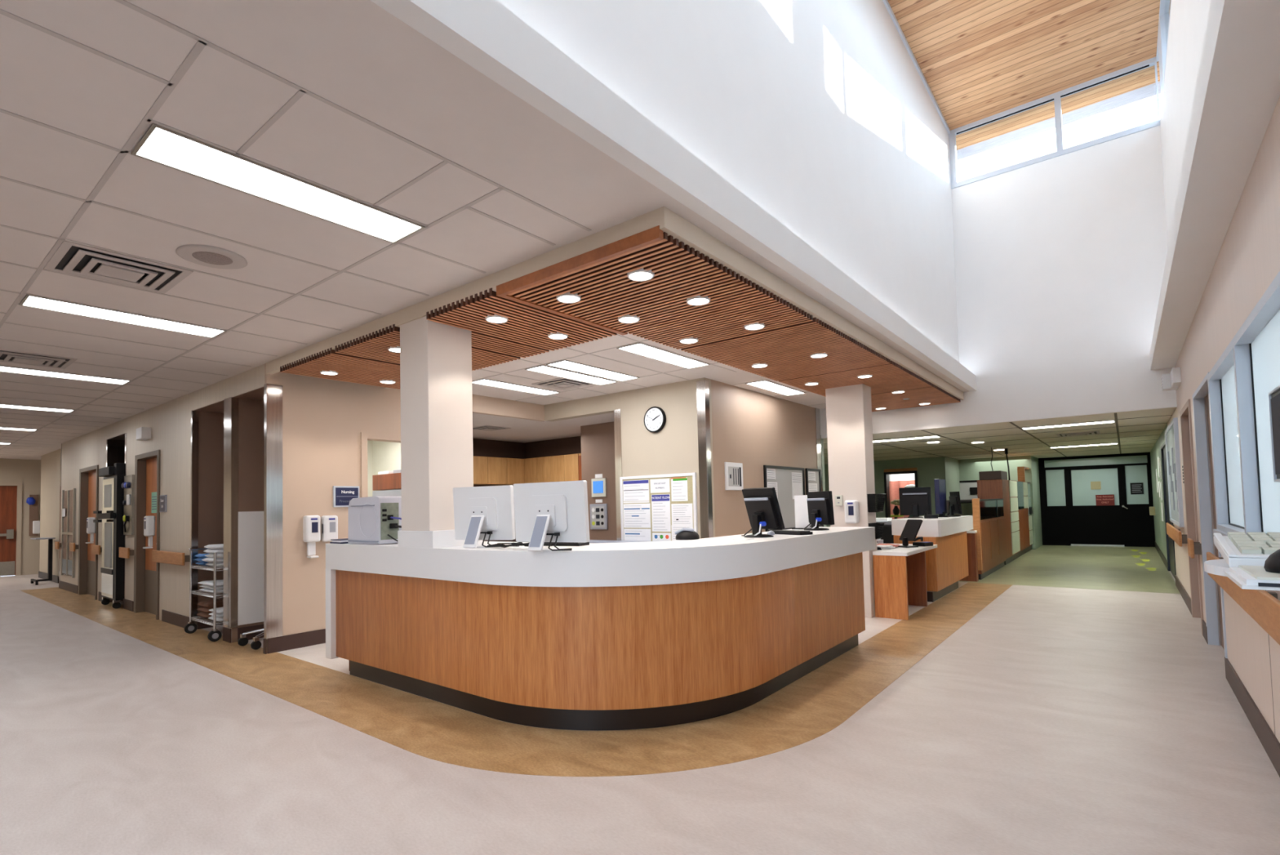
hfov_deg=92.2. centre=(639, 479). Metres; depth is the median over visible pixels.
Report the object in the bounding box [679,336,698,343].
recessed light
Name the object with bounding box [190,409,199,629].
guard
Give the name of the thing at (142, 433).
emergency light
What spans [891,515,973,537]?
countertop
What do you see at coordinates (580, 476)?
open shelf
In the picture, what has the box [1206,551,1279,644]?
handrail
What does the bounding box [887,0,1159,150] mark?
ceiling
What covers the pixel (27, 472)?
wall
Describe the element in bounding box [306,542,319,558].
drip tray
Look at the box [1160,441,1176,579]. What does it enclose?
door
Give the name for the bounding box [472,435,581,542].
wall
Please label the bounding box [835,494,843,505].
thermostat
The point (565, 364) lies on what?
fluorescent troffer
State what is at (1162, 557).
baseboard
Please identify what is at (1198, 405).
door
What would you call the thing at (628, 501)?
sheet
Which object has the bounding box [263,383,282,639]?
guard
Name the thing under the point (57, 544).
handrail
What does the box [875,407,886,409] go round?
recessed light
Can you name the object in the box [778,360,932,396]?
ceiling panel
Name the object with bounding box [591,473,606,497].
panel
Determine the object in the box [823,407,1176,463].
ceiling
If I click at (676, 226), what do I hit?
trim
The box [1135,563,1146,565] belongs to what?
footprints
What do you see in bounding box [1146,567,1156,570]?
footprints
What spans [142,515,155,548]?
dispenser
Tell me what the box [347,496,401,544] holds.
printer
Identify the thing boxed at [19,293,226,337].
fluorescent troffer
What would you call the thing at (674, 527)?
sheet
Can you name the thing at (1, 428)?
fluorescent troffer
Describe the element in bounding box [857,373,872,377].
recessed light
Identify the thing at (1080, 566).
floor
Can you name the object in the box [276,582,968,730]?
floor
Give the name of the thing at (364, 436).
window
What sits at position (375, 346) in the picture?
ceiling panel
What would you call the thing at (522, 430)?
ceiling
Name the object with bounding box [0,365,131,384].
fluorescent troffer
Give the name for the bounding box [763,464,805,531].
whiteboard
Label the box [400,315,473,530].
column
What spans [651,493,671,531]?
sheet
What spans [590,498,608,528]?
panel
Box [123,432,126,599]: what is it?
guard
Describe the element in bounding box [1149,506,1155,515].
box
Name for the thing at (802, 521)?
holder
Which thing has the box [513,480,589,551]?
monitor
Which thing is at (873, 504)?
wire basket
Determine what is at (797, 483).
sheet
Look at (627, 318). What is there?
recessed light
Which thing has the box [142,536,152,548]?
drip tray
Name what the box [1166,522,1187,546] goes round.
handrail
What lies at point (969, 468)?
wall
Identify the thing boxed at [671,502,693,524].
sheet
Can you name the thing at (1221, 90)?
wall
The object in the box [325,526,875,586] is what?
countertop
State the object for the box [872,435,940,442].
fluorescent troffer
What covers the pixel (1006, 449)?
cable
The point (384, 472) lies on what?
pile
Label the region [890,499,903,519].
flower vase
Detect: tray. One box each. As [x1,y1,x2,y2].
[30,537,55,539]
[85,533,93,543]
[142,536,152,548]
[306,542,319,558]
[876,537,883,543]
[890,514,903,516]
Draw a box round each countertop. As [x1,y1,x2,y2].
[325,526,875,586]
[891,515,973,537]
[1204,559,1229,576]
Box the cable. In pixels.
[991,447,1009,479]
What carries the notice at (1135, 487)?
attached to the door at (1070, 514)
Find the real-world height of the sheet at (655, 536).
0.133 m
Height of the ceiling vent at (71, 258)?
0.032 m
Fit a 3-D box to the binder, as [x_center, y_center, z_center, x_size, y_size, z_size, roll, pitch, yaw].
[-3.303,-0.114,8.659,0.281,0.050,0.201,-3,-3,38]
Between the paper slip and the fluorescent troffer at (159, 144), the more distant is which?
the paper slip
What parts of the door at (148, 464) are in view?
kick plate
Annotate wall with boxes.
[0,458,40,575]
[60,364,264,642]
[264,363,544,635]
[367,440,400,497]
[370,0,976,391]
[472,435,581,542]
[544,377,715,538]
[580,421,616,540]
[711,379,817,537]
[819,125,1177,438]
[820,435,959,526]
[959,455,1035,549]
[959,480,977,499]
[1031,455,1042,548]
[1149,0,1279,369]
[1150,96,1279,742]
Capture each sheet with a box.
[622,479,648,501]
[623,501,648,502]
[623,502,650,527]
[623,528,651,541]
[650,478,670,493]
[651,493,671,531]
[652,533,671,541]
[671,476,688,501]
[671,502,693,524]
[671,524,693,540]
[766,468,775,479]
[767,481,777,498]
[791,471,802,498]
[808,471,815,480]
[808,483,817,491]
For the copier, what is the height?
1.050 m
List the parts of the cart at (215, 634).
post, push handle, post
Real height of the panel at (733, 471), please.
0.356 m
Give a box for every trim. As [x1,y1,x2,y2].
[266,206,964,399]
[882,0,950,134]
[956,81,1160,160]
[1265,590,1275,733]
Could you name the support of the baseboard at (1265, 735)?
attached to the wall at (1247, 261)
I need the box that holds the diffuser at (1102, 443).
[1058,443,1116,447]
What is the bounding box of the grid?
[0,0,825,458]
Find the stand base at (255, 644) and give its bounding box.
[237,627,263,649]
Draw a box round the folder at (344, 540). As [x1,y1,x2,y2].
[329,537,347,543]
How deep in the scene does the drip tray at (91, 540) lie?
10.56 m
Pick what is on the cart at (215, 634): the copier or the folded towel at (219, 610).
the folded towel at (219, 610)
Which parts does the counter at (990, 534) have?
frame, panel, cabinet door, cabinet door, cabinet door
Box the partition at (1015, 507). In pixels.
[977,466,1032,564]
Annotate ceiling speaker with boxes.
[175,244,247,269]
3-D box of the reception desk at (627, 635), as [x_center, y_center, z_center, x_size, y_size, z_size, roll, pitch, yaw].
[-0.206,1.017,5.760,3.585,1.248,3.717,-3,-3,38]
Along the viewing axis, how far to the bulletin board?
7.79 m
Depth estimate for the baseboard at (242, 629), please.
6.88 m
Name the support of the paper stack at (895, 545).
on the desk at (900, 573)
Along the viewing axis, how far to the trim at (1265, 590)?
3.13 m
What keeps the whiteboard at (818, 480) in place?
attached to the wall at (753, 429)
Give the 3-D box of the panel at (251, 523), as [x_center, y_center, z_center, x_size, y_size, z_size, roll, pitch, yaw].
[-4.239,0.985,7.075,0.012,1.250,0.670,-3,-3,38]
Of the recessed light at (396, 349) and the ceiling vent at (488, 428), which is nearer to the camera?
the recessed light at (396, 349)
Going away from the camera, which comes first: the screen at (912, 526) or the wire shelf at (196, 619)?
the wire shelf at (196, 619)
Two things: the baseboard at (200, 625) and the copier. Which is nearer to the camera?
the baseboard at (200, 625)
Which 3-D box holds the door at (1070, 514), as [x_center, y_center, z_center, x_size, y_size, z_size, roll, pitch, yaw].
[12.214,0.561,16.607,2.491,2.446,0.143,-3,-3,38]
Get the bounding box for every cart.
[93,462,124,608]
[183,546,223,641]
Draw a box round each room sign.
[159,494,167,511]
[333,485,359,506]
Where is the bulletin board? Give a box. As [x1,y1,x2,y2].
[619,472,697,541]
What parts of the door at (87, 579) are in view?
kick plate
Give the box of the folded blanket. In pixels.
[196,599,222,618]
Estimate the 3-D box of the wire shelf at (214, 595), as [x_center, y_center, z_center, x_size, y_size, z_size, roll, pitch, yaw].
[-4.898,1.326,7.275,0.808,0.030,0.468,-3,-3,38]
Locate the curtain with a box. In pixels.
[888,473,915,519]
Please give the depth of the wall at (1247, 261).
3.59 m
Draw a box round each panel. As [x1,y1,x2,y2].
[61,488,75,577]
[237,511,263,625]
[280,347,399,389]
[334,324,519,370]
[426,288,617,351]
[471,330,549,357]
[496,225,813,349]
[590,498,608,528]
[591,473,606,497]
[680,317,890,381]
[724,462,743,489]
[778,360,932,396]
[871,383,960,411]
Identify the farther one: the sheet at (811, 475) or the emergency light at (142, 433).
the sheet at (811, 475)
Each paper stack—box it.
[876,543,899,546]
[876,544,895,549]
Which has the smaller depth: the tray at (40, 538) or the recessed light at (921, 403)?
the recessed light at (921, 403)
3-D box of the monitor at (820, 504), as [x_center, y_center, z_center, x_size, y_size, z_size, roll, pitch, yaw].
[1.649,0.291,5.775,0.230,0.360,0.370,-1,-2,-17]
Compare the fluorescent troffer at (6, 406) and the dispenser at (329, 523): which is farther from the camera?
the fluorescent troffer at (6, 406)
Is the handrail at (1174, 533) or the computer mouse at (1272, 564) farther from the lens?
the handrail at (1174, 533)
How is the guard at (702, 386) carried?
attached to the wall at (673, 449)
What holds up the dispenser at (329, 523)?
attached to the wall at (324, 420)
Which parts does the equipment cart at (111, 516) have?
window panel, panel, mirror door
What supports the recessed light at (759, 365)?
attached to the ceiling panel at (787, 350)
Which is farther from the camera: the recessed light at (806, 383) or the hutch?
the hutch
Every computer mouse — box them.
[767,530,774,534]
[1263,548,1279,573]
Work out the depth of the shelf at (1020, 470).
15.33 m
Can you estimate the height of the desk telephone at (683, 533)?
0.090 m
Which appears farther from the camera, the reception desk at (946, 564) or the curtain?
the curtain
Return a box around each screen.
[897,519,922,547]
[1267,384,1279,481]
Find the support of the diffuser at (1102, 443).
attached to the fluorescent troffer at (1114, 442)
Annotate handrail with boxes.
[54,541,61,549]
[69,542,78,551]
[91,544,102,554]
[119,546,133,558]
[151,550,189,565]
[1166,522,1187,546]
[1186,537,1201,558]
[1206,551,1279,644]
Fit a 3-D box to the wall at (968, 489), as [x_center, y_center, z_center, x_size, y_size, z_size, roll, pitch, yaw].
[9.006,0.500,16.930,0.660,0.951,0.051,-3,-3,38]
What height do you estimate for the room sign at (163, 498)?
0.231 m
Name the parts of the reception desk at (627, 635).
panel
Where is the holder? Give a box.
[791,494,811,528]
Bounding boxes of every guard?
[58,443,62,580]
[106,439,124,466]
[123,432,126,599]
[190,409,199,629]
[222,396,238,627]
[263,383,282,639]
[613,408,622,540]
[696,380,713,538]
[814,407,823,526]
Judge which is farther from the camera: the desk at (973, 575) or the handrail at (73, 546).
the handrail at (73, 546)
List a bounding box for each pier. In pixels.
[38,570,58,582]
[39,448,61,576]
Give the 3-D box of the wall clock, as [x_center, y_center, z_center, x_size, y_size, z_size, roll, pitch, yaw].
[0.187,-0.777,7.952,0.336,0.336,0.050,-3,-3,38]
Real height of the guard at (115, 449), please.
2.552 m
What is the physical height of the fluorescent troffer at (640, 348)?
0.011 m
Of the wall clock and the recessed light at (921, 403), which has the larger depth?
the recessed light at (921, 403)
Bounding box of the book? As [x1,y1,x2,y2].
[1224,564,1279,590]
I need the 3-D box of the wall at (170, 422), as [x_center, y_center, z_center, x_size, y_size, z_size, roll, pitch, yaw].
[-7.552,0.508,9.691,10.222,2.936,0.781,-3,-3,38]
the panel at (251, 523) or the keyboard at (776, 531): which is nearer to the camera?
the keyboard at (776, 531)
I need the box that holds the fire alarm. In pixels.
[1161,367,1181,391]
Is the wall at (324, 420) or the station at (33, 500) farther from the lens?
the station at (33, 500)
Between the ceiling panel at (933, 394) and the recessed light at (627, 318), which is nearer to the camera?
the recessed light at (627, 318)
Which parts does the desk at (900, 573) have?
panel, panel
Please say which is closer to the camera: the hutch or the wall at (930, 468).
the hutch
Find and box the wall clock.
[644,406,666,432]
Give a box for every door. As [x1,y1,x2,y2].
[0,482,22,576]
[77,464,98,599]
[133,449,160,619]
[1038,452,1155,546]
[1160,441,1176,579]
[1179,399,1204,635]
[1191,372,1227,657]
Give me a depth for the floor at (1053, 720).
3.46 m
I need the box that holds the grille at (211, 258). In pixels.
[191,251,232,265]
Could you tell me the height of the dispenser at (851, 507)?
0.280 m
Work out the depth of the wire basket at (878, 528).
7.35 m
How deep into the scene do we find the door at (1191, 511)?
6.87 m
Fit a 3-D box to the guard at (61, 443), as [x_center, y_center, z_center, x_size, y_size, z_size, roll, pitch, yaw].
[-11.758,0.651,12.576,0.062,2.785,0.118,-3,-3,38]
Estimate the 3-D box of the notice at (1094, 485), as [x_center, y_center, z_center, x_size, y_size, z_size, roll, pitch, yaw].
[12.278,0.154,16.587,0.221,0.216,0.009,-3,-3,38]
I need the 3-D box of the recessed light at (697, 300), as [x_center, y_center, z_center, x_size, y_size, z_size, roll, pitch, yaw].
[0.399,-1.245,4.210,0.164,0.060,0.164,-3,-3,38]
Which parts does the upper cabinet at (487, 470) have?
cupboard door, cupboard door, cupboard door, cupboard door, cupboard door, cupboard door, cupboard door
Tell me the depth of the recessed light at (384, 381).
6.59 m
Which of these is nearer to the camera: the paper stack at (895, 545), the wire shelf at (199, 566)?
the wire shelf at (199, 566)
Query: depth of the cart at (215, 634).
7.12 m
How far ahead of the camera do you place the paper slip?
4.54 m
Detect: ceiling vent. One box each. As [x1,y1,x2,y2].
[0,348,77,368]
[43,240,193,293]
[472,425,511,431]
[531,377,595,390]
[1055,430,1100,436]
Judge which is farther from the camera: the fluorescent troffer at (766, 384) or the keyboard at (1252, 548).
the fluorescent troffer at (766, 384)
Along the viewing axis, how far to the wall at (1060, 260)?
8.32 m
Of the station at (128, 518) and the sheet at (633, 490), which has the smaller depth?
the sheet at (633, 490)
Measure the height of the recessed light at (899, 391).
0.060 m
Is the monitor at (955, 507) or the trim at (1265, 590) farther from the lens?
the monitor at (955, 507)
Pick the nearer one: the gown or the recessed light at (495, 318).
the recessed light at (495, 318)
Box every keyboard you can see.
[528,542,589,546]
[769,529,813,534]
[1213,531,1279,567]
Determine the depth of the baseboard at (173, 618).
8.00 m
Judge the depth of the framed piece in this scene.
8.08 m
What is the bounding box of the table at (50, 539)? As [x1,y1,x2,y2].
[30,537,55,584]
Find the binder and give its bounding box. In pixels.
[393,469,400,473]
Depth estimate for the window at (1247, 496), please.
3.51 m
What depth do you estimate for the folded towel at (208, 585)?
7.07 m
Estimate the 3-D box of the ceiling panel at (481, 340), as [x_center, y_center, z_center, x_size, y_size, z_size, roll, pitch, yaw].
[-1.202,-1.180,5.280,0.370,0.075,0.842,-3,-3,38]
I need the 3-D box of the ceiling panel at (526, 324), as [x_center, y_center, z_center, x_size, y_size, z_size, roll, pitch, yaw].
[-0.863,-1.210,4.745,0.807,0.076,1.262,-3,-3,38]
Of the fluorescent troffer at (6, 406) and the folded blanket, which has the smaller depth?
the folded blanket
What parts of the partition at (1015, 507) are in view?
cream door, cream door, cream door, cream door, cream door, dark glass, wood door, cream door, wood door, cream door, display glass, cream door, cream door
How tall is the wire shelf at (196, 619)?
0.030 m
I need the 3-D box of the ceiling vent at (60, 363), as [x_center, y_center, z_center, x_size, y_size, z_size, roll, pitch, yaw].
[-5.833,-1.143,5.876,0.601,0.031,0.600,-3,-3,38]
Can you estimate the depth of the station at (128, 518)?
9.22 m
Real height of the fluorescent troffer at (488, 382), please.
0.011 m
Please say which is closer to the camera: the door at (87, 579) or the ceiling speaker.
the ceiling speaker
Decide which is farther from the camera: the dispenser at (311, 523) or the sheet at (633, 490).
the sheet at (633, 490)
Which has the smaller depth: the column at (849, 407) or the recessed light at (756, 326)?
the recessed light at (756, 326)
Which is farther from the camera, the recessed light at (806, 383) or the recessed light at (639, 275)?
the recessed light at (806, 383)
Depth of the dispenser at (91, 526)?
10.54 m
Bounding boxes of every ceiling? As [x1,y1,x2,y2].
[0,0,968,459]
[472,412,613,442]
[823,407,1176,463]
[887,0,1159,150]
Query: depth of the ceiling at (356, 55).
2.96 m
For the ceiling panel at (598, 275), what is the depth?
4.06 m
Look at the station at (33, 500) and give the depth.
15.74 m
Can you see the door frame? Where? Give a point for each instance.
(905, 470)
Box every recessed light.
[320,370,337,375]
[379,379,395,383]
[387,346,399,352]
[484,314,507,323]
[547,331,568,339]
[556,291,581,302]
[617,314,639,323]
[626,267,654,281]
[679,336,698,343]
[686,294,710,305]
[743,321,764,329]
[751,362,768,368]
[804,382,818,385]
[809,352,827,358]
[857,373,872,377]
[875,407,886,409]
[891,390,905,393]
[918,402,930,404]
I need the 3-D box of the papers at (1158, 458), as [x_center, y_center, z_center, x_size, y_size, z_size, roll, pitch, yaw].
[10.457,0.180,12.396,0.010,1.250,2.421,-3,-3,38]
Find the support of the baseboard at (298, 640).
attached to the wall at (324, 420)
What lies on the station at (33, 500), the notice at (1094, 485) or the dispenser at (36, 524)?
the dispenser at (36, 524)
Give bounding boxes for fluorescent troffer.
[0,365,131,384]
[0,404,75,413]
[0,426,37,431]
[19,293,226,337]
[131,123,425,244]
[471,377,560,395]
[524,364,617,385]
[546,359,639,381]
[616,342,710,368]
[745,379,805,395]
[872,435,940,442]
[1021,419,1115,429]
[1050,442,1117,448]
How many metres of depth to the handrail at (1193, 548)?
5.78 m
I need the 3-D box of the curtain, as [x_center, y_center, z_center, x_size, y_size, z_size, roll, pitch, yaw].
[7.847,0.656,17.873,2.160,2.070,0.134,-3,-3,38]
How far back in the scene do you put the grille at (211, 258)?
3.65 m
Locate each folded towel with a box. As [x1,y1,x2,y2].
[197,579,223,593]
[201,543,223,567]
[208,606,222,622]
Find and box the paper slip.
[733,537,751,539]
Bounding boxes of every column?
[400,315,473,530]
[825,383,877,617]
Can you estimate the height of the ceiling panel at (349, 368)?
0.075 m
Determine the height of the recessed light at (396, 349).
0.060 m
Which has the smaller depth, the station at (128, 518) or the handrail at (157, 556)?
the handrail at (157, 556)
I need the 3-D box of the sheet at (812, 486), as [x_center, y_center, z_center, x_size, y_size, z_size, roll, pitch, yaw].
[2.795,0.188,9.944,0.003,0.260,0.360,-3,-3,38]
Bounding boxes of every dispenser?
[32,520,39,533]
[85,516,95,543]
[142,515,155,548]
[302,515,320,558]
[320,515,337,541]
[844,499,859,523]
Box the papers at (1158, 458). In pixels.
[1155,456,1164,521]
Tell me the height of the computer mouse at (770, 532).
0.035 m
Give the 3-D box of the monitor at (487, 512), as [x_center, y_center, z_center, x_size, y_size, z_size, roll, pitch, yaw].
[-1.140,0.265,4.418,0.500,0.436,0.280,-2,-3,22]
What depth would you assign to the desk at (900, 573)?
7.28 m
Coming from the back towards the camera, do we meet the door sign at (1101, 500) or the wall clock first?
the door sign at (1101, 500)
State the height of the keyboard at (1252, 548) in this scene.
0.035 m
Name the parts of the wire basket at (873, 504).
plate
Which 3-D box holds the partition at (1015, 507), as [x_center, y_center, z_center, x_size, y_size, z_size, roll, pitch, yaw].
[9.077,0.734,14.989,0.491,2.121,6.001,-3,-3,38]
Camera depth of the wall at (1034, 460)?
16.65 m
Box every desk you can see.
[325,526,875,730]
[872,542,937,619]
[891,515,973,601]
[959,530,978,581]
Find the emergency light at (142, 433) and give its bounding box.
[136,426,151,439]
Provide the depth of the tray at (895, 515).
16.90 m
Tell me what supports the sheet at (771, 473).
attached to the whiteboard at (783, 473)
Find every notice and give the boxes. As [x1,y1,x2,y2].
[151,491,156,512]
[1090,480,1101,489]
[1129,482,1143,493]
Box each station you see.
[26,494,39,535]
[121,474,134,534]
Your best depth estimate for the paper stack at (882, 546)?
7.69 m
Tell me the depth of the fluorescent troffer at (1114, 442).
13.19 m
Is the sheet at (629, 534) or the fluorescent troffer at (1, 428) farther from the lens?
the fluorescent troffer at (1, 428)
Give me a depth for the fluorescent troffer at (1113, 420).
9.22 m
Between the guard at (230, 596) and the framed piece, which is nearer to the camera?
the guard at (230, 596)
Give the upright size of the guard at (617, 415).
2.701 m
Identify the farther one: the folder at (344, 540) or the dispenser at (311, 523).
the dispenser at (311, 523)
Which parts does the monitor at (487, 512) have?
stand arm, mount plate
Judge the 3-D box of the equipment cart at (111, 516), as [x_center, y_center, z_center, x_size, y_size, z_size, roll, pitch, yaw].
[-8.256,0.877,9.806,0.841,2.240,0.540,-3,-3,38]
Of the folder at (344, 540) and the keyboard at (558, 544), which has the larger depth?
the folder at (344, 540)
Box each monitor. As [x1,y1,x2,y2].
[453,484,515,547]
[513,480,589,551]
[741,486,785,537]
[803,490,834,530]
[898,486,932,517]
[933,479,951,516]
[946,491,961,516]
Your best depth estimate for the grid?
3.07 m
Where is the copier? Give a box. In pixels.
[875,517,893,543]
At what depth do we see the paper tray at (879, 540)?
8.16 m
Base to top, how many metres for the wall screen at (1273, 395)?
0.358 m
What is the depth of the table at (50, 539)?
13.41 m
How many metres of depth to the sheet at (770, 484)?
8.85 m
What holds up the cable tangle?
on the reception desk at (627, 635)
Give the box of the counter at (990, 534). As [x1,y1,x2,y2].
[946,497,1005,579]
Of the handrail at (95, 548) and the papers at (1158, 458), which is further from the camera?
the papers at (1158, 458)
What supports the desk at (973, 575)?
on the floor at (1080, 566)
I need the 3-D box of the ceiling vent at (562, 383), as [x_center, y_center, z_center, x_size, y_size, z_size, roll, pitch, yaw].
[-0.951,-1.186,7.694,0.562,0.031,0.562,-3,-3,38]
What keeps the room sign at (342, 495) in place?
attached to the wall at (324, 420)
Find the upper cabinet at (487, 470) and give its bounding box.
[472,453,582,484]
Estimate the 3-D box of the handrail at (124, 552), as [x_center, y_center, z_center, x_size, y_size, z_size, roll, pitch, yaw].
[-7.718,1.095,9.260,0.501,0.156,0.086,-3,-3,38]
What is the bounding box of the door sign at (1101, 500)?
[1095,493,1115,505]
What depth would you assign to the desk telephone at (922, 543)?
8.00 m
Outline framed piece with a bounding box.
[1164,417,1184,527]
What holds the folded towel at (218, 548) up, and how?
on the cart at (215, 634)
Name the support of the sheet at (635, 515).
attached to the bulletin board
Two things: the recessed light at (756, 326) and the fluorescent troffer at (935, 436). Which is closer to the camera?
the recessed light at (756, 326)
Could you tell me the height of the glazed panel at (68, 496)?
1.691 m
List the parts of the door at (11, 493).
kick plate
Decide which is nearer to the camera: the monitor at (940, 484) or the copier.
the monitor at (940, 484)
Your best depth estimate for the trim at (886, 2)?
7.65 m
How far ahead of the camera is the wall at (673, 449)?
7.97 m
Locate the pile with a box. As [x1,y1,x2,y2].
[377,471,393,474]
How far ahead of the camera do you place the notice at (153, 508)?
8.87 m
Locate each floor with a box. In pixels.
[0,570,1279,854]
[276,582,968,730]
[958,544,1180,593]
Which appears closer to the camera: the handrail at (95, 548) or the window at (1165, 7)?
the window at (1165, 7)
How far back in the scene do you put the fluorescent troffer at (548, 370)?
7.18 m
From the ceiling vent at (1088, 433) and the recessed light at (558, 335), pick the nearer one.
the recessed light at (558, 335)
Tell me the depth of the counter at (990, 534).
11.06 m
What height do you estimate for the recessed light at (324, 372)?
0.060 m
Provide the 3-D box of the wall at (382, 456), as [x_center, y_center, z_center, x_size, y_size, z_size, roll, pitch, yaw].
[-3.821,0.485,8.444,2.521,2.701,1.861,-3,-3,38]
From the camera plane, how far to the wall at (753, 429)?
8.36 m
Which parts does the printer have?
port panel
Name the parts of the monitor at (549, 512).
stand arm, mount plate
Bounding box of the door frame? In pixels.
[884,467,919,517]
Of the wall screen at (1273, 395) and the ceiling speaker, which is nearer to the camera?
the wall screen at (1273, 395)
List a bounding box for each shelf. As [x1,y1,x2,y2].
[191,564,223,570]
[191,590,223,598]
[191,615,222,626]
[577,455,582,479]
[1017,466,1029,481]
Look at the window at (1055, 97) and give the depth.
8.35 m
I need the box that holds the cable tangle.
[487,542,552,547]
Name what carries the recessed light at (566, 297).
attached to the ceiling panel at (598, 275)
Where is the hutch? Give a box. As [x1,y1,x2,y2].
[372,472,401,496]
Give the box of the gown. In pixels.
[194,553,208,565]
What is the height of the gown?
0.139 m
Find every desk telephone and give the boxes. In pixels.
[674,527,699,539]
[912,536,933,546]
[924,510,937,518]
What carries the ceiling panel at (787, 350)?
attached to the trim
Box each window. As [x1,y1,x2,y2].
[360,431,400,497]
[948,56,1159,189]
[1155,0,1172,122]
[1207,271,1279,535]
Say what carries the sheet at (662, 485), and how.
attached to the bulletin board
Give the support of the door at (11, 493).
in the wall at (27, 472)
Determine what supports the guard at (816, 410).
attached to the wall at (753, 429)
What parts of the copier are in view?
lid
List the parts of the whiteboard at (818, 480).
panel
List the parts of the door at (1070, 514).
pane, pane, pane, threshold plate, pane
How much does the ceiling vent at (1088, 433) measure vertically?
0.031 m
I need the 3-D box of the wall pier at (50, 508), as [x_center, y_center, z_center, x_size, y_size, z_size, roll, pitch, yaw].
[-13.185,0.845,14.664,2.302,2.936,1.282,-3,-3,38]
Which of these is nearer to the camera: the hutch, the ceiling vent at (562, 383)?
the ceiling vent at (562, 383)
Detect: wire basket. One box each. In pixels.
[866,493,885,511]
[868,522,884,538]
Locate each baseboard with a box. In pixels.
[58,580,266,653]
[197,616,222,628]
[237,623,263,639]
[266,628,325,653]
[1155,541,1168,570]
[1174,574,1279,777]
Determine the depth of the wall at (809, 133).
4.25 m
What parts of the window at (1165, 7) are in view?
pane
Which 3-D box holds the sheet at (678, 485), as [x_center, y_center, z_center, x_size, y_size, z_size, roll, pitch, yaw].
[0.491,0.119,7.697,0.246,0.294,0.003,-3,-3,38]
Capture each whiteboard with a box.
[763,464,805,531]
[804,467,822,526]
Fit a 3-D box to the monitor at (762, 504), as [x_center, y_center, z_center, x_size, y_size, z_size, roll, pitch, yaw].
[0.932,0.258,4.869,0.230,0.387,0.370,0,-3,-29]
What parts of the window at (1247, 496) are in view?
pane, pane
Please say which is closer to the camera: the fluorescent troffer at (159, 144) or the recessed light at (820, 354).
the fluorescent troffer at (159, 144)

